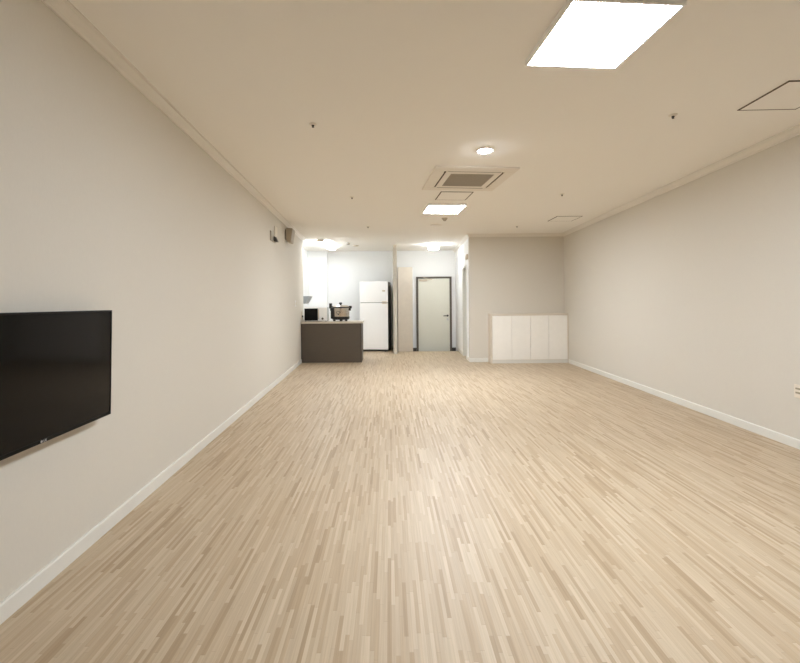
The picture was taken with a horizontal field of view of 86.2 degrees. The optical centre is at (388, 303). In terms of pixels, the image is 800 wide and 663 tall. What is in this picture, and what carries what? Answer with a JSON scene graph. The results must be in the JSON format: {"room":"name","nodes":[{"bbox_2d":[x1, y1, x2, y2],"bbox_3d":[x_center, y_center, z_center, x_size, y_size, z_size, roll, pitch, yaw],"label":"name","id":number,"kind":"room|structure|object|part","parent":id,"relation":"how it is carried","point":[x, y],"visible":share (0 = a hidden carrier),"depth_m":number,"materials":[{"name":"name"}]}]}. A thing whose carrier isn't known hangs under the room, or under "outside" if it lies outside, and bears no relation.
{"room":"community hall","nodes":[
{"label":"community hall","id":0,"kind":"room"},
{"bbox_2d":[0,0,302,601],"bbox_3d":[-1.800,-0.086,4.450,0.140,2.800,10.716,0,0,-3],"label":"wall","id":1,"kind":"structure","parent":0,"point":[106,203],"depth_m":2.62,"materials":[{"name":"white paint"}]},
{"bbox_2d":[0,310,111,460],"bbox_3d":[-1.563,0.327,1.887,0.079,0.578,0.984,1,0,-3],"label":"television","id":2,"kind":"object","parent":1,"relation":"attached to","point":[55,366],"visible":1,"depth_m":1.93,"materials":[{"name":"black plastic"}]},
{"bbox_2d":[0,359,301,624],"bbox_3d":[-1.704,1.274,4.260,0.014,0.080,10.330,0,0,-3],"label":"baseboard","id":3,"kind":"structure","parent":1,"relation":"attached to","point":[25,592],"depth_m":2.42,"materials":[{"name":"white wood"}]},
{"bbox_2d":[41,0,305,241],"bbox_3d":[-1.780,-1.453,4.484,0.206,0.066,10.782,0,0,-3],"label":"trim","id":4,"kind":"structure","parent":1,"relation":"attached to","point":[65,10],"depth_m":2.85,"materials":[{"name":"white wood"}]},
{"bbox_2d":[270,226,277,242],"bbox_3d":[-1.807,-1.106,6.802,0.070,0.270,0.480,0,0,-3],"label":"wall fixture","id":5,"kind":"object","parent":1,"relation":"attached to","point":[275,228],"visible":1,"depth_m":6.78,"materials":[{"name":"beige plastic"}]},
{"bbox_3d":[-1.842,-1.130,6.950,0.014,0.220,0.180,0,0,-3],"label":"plate","id":6,"kind":"part","parent":5,"relation":"part of","materials":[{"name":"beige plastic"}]},
{"bbox_2d":[285,228,294,243],"bbox_3d":[-1.819,-1.236,7.853,0.141,0.260,0.280,0,0,-3],"label":"wall speaker","id":7,"kind":"object","parent":1,"relation":"attached to","point":[289,232],"visible":1,"depth_m":7.71,"materials":[{"name":"beige plastic"}]},
{"bbox_2d":[291,229,294,242],"bbox_3d":[-1.768,-1.231,7.855,0.040,0.232,0.250,0,0,-3],"label":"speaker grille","id":8,"kind":"object","parent":7,"relation":"attached to","point":[292,231],"depth_m":7.82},
{"bbox_2d":[303,249,307,318],"bbox_3d":[-2.371,-0.081,11.010,0.140,2.800,2.420,0,0,0],"label":"wall","id":9,"kind":"structure","parent":0,"point":[304,250],"depth_m":11.68,"materials":[{"name":"white paint"}]},
{"bbox_2d":[303,259,312,295],"bbox_3d":[-2.122,-0.621,10.624,0.362,0.890,0.448,0,0,0],"label":"upper cabinet","id":10,"kind":"object","parent":9,"relation":"attached to","point":[307,264],"visible":0.63,"depth_m":10.40,"materials":[{"name":"white paint"}]},
{"bbox_2d":[303,296,312,303],"bbox_3d":[-2.118,-0.082,10.620,0.359,0.184,0.440,0,0,0],"label":"range hood","id":11,"kind":"object","parent":10,"relation":"attached to","point":[306,299],"visible":0.46,"depth_m":10.40,"materials":[{"name":"grey metal"}]},
{"bbox_3d":[-1.950,-0.621,10.624,0.018,0.888,0.443,0,0,0],"label":"door","id":12,"kind":"part","parent":10,"relation":"part of","materials":[{"name":"white paint"}]},
{"bbox_2d":[307,251,327,306],"bbox_3d":[-2.023,-0.084,12.155,0.555,2.800,0.130,0,0,0],"label":"wall pier","id":13,"kind":"object","parent":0,"point":[319,259],"visible":0.57,"depth_m":12.09,"materials":[{"name":"white paint"}]},
{"bbox_2d":[328,250,455,351],"bbox_3d":[-0.199,-0.048,12.290,4.483,2.900,0.140,0,0,0],"label":"wall","id":14,"kind":"structure","parent":0,"point":[346,269],"depth_m":12.22,"materials":[{"name":"white paint"}]},
{"bbox_2d":[416,277,451,350],"bbox_3d":[1.288,0.315,12.165,1.010,2.150,0.109,0,0,0],"label":"door","id":15,"kind":"structure","parent":14,"relation":"in","point":[433,296],"depth_m":12.19,"materials":[{"name":"grey metal"}]},
{"bbox_2d":[393,245,397,353],"bbox_3d":[0.174,-0.101,11.585,0.120,2.800,1.270,0,0,0],"label":"wall partition","id":16,"kind":"structure","parent":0,"point":[395,340],"depth_m":10.95,"materials":[{"name":"white paint"}]},
{"bbox_2d":[0,349,799,662],"bbox_3d":[0.782,1.364,5.660,6.421,0.140,13.400,0,0,0],"label":"floor","id":17,"kind":"structure","parent":0,"point":[403,506],"depth_m":2.37,"materials":[{"name":"beige wood"}]},
{"bbox_2d":[301,323,362,362],"bbox_3d":[-1.271,0.879,9.728,1.332,0.862,0.624,0,0,0],"label":"base cabinet","id":18,"kind":"object","parent":17,"relation":"on","point":[320,343],"visible":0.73,"depth_m":9.42,"materials":[{"name":"brown laminate"}]},
{"bbox_3d":[-1.928,0.884,9.598,0.019,0.862,0.364,0,0,0],"label":"panel","id":19,"kind":"part","parent":18,"relation":"part of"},
{"bbox_2d":[301,320,363,323],"bbox_3d":[-1.261,0.426,9.725,1.360,0.042,0.650,0,0,0],"label":"countertop","id":20,"kind":"structure","parent":18,"relation":"on","point":[338,321],"depth_m":9.40,"materials":[{"name":"grey stone"}]},
{"bbox_2d":[304,307,328,320],"bbox_3d":[-1.653,0.247,9.767,0.515,0.322,0.386,0,0,0],"label":"microwave oven","id":21,"kind":"object","parent":20,"relation":"on","point":[310,313],"visible":0.96,"depth_m":9.60,"materials":[{"name":"white plastic"}]},
{"bbox_3d":[-1.733,0.244,9.606,0.350,0.302,0.012,0,0,0],"label":"door","id":22,"kind":"part","parent":21,"relation":"part of","materials":[{"name":"black glass"}]},
{"bbox_3d":[-1.476,0.242,9.606,0.157,0.302,0.012,0,0,0],"label":"control panel","id":23,"kind":"part","parent":21,"relation":"part of","materials":[{"name":"white plastic"}]},
{"bbox_2d":[329,302,351,320],"bbox_3d":[-1.120,0.191,9.729,0.428,0.426,0.473,0,0,44],"label":"rice cooker","id":24,"kind":"object","parent":20,"relation":"on","point":[340,312],"visible":0.98,"depth_m":9.58,"materials":[{"name":"metal"}]},
{"bbox_3d":[-1.276,0.225,9.633,0.068,0.240,0.105,0,0,0],"label":"hinge post","id":25,"kind":"part","parent":24,"relation":"part of","materials":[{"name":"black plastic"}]},
{"bbox_3d":[-1.106,0.059,9.745,0.412,0.054,0.412,0,0,0],"label":"lid","id":26,"kind":"part","parent":24,"relation":"part of","materials":[{"name":"metal"}]},
{"bbox_3d":[-0.617,0.874,9.728,0.024,0.862,0.624,0,0,0],"label":"panel","id":27,"kind":"part","parent":18,"relation":"part of","materials":[{"name":"wood"}]},
{"bbox_2d":[360,281,390,351],"bbox_3d":[-0.365,0.356,11.821,0.764,1.893,0.672,0,0,8],"label":"refrigerator","id":28,"kind":"object","parent":17,"relation":"on","point":[375,296],"visible":0.89,"depth_m":11.50,"materials":[{"name":"white metal"}]},
{"bbox_3d":[-0.401,0.617,11.535,0.764,1.256,0.070,0,0,7],"label":"fridge door","id":29,"kind":"part","parent":28,"relation":"part of","materials":[{"name":"white metal"}]},
{"bbox_3d":[-0.408,-0.306,11.535,0.764,0.567,0.070,0,0,7],"label":"freezer door","id":30,"kind":"part","parent":28,"relation":"part of","materials":[{"name":"white metal"}]},
{"bbox_2d":[488,313,568,362],"bbox_3d":[3.001,0.749,9.223,1.653,1.055,0.253,0,0,0],"label":"storage cabinet","id":31,"kind":"object","parent":17,"relation":"on","point":[515,337],"visible":1,"depth_m":9.10,"materials":[{"name":"beige laminate"}]},
{"bbox_3d":[2.412,0.735,9.105,0.409,0.936,0.019,0,0,0],"label":"door","id":32,"kind":"part","parent":31,"relation":"part of","materials":[{"name":"beige laminate"}]},
{"bbox_3d":[2.816,0.732,9.105,0.389,0.936,0.019,0,0,0],"label":"door","id":33,"kind":"part","parent":31,"relation":"part of","materials":[{"name":"beige laminate"}]},
{"bbox_3d":[3.209,0.728,9.105,0.384,0.936,0.019,0,0,0],"label":"door","id":34,"kind":"part","parent":31,"relation":"part of","materials":[{"name":"beige laminate"}]},
{"bbox_3d":[3.604,0.725,9.105,0.395,0.936,0.019,0,0,0],"label":"door","id":35,"kind":"part","parent":31,"relation":"part of","materials":[{"name":"beige laminate"}]},
{"bbox_2d":[69,0,799,250],"bbox_3d":[0.822,-1.567,5.660,6.548,0.120,13.400,0,0,0],"label":"ceiling","id":36,"kind":"structure","parent":0,"point":[394,91],"depth_m":3.14,"materials":[{"name":"white paint"}]},
{"bbox_2d":[317,239,335,249],"bbox_3d":[-1.552,-1.457,10.680,0.170,0.062,1.600,0,0,2],"label":"strip light","id":37,"kind":"object","parent":36,"relation":"attached to","point":[323,242],"visible":1,"depth_m":10.37,"materials":[{"name":"white plastic"}]},
{"bbox_2d":[428,244,438,249],"bbox_3d":[1.139,-1.439,10.950,0.284,0.140,0.284,0,0,0],"label":"drum light","id":38,"kind":"object","parent":36,"relation":"attached to","point":[431,246],"visible":1,"depth_m":10.86,"materials":[{"name":"beige plastic"}]},
{"bbox_3d":[1.139,-1.414,10.950,0.284,0.090,0.284,0,0,0],"label":"lamp shade","id":39,"kind":"part","parent":38,"relation":"part of","materials":[{"name":"white"}]},
{"bbox_2d":[422,203,466,213],"bbox_3d":[0.863,-1.490,6.730,0.588,0.034,0.588,0,0,-4],"label":"recessed light","id":40,"kind":"object","parent":36,"relation":"in","point":[431,208],"visible":1,"depth_m":6.65,"materials":[{"name":"white plastic"}]},
{"bbox_2d":[424,206,464,212],"bbox_3d":[0.863,-1.482,6.730,0.558,0.011,0.558,0,0,-4],"label":"diffuser","id":41,"kind":"object","parent":40,"relation":"attached to","point":[428,209],"depth_m":6.72,"materials":[{"name":"white plastic"}]},
{"bbox_2d":[435,191,472,199],"bbox_3d":[0.907,-1.505,5.990,0.450,0.005,0.450,0,0,-4],"label":"access hatch","id":42,"kind":"object","parent":36,"relation":"attached to","point":[442,195],"visible":1,"depth_m":5.96,"materials":[{"name":"beige paint"}]},
{"bbox_2d":[422,166,519,190],"bbox_3d":[0.943,-1.496,5.170,0.950,0.024,0.950,0,0,-5],"label":"air conditioner","id":43,"kind":"object","parent":36,"relation":"attached to","point":[453,178],"visible":1,"depth_m":5.06,"materials":[{"name":"beige plastic"}]},
{"bbox_2d":[442,174,492,186],"bbox_3d":[0.943,-1.492,5.170,0.510,0.015,0.510,0,0,-5],"label":"grille","id":44,"kind":"object","parent":43,"relation":"attached to","point":[451,180],"depth_m":5.16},
{"bbox_3d":[0.943,-1.494,5.170,0.650,0.016,0.650,0,0,-5],"label":"grille frame","id":45,"kind":"part","parent":43,"relation":"part of","materials":[{"name":"beige plastic"}]},
{"bbox_2d":[476,147,493,153],"bbox_3d":[0.944,-1.493,4.199,0.170,0.030,0.170,0,0,0],"label":"recessed light","id":46,"kind":"object","parent":36,"relation":"in","point":[483,150],"visible":1,"depth_m":4.17,"materials":[{"name":"white plastic"}]},
{"bbox_2d":[549,216,581,220],"bbox_3d":[3.163,-1.523,7.690,0.450,0.005,0.450,0,0,0],"label":"access hatch","id":47,"kind":"object","parent":36,"relation":"attached to","point":[557,218],"visible":1,"depth_m":7.66,"materials":[{"name":"beige paint"}]},
{"bbox_2d":[525,0,686,68],"bbox_3d":[1.160,-1.492,2.385,0.588,0.034,0.588,0,0,-4],"label":"recessed light","id":48,"kind":"object","parent":36,"relation":"in","point":[589,34],"visible":1,"depth_m":2.33,"materials":[{"name":"white plastic"}]},
{"bbox_2d":[668,113,677,118],"bbox_3d":[2.290,-1.503,3.443,0.064,0.030,0.064,0,0,0],"label":"sprinkler","id":49,"kind":"object","parent":36,"relation":"attached to","point":[673,115],"visible":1,"depth_m":3.43,"materials":[{"name":"beige plastic"}]},
{"bbox_2d":[737,80,799,110],"bbox_3d":[2.963,-1.521,3.135,0.450,0.005,0.450,0,0,2],"label":"access hatch","id":50,"kind":"object","parent":36,"relation":"attached to","point":[786,96],"visible":1,"depth_m":3.18,"materials":[{"name":"white paint"}]},
{"bbox_2d":[455,239,468,356],"bbox_3d":[1.907,-0.065,10.855,0.140,2.900,2.740,0,0,3],"label":"wall","id":51,"kind":"structure","parent":0,"point":[460,261],"depth_m":11.02,"materials":[{"name":"white paint"}]},
{"bbox_2d":[462,265,466,358],"bbox_3d":[1.868,0.200,10.157,0.155,2.170,0.701,0,0,3],"label":"door","id":52,"kind":"structure","parent":51,"relation":"in","point":[464,268],"depth_m":10.46,"materials":[{"name":"grey paint"}]},
{"bbox_2d":[468,236,563,361],"bbox_3d":[2.802,-0.122,9.420,2.076,2.800,0.140,0,0,0],"label":"wall","id":53,"kind":"structure","parent":0,"point":[507,275],"depth_m":9.35,"materials":[{"name":"white paint"}]},
{"bbox_2d":[467,356,487,361],"bbox_3d":[1.965,1.244,9.573,0.410,0.080,0.475,0,0,0],"label":"baseboard","id":54,"kind":"structure","parent":53,"relation":"attached to","point":[468,358],"depth_m":9.34,"materials":[{"name":"white wood"}]},
{"bbox_2d":[564,135,799,439],"bbox_3d":[3.669,-0.129,4.295,0.140,2.800,10.408,0,0,3],"label":"wall","id":55,"kind":"structure","parent":0,"point":[690,291],"depth_m":4.90,"materials":[{"name":"white paint"}]},
{"bbox_2d":[453,124,799,251],"bbox_3d":[2.753,-1.489,5.662,2.139,0.066,13.123,0,0,0],"label":"trim","id":56,"kind":"structure","parent":55,"relation":"attached to","point":[794,131],"depth_m":5.29,"materials":[{"name":"white wood"}]},
{"bbox_2d":[569,359,799,449],"bbox_3d":[3.593,1.231,4.090,0.014,0.080,9.991,0,0,3],"label":"baseboard","id":57,"kind":"structure","parent":55,"relation":"attached to","point":[793,442],"depth_m":4.86,"materials":[{"name":"white wood"}]},
{"bbox_2d":[794,384,799,397],"bbox_3d":[3.572,0.768,3.705,0.013,0.116,0.120,0,0,2],"label":"wall outlet","id":58,"kind":"object","parent":55,"relation":"attached to","point":[796,386],"visible":1,"depth_m":3.74,"materials":[{"name":"beige plastic"}]},
{"bbox_3d":[1.093,1.441,11.930,1.923,0.100,0.860,0,0,0],"label":"floor","id":59,"kind":"structure","parent":0,"visible":0},
{"bbox_2d":[397,267,412,350],"bbox_3d":[0.441,0.209,11.740,0.404,2.375,0.420,0,0,0],"label":"cabinet","id":60,"kind":"object","parent":59,"relation":"on","point":[404,274],"visible":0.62,"depth_m":11.53,"materials":[{"name":"beige wood"}]}
]}

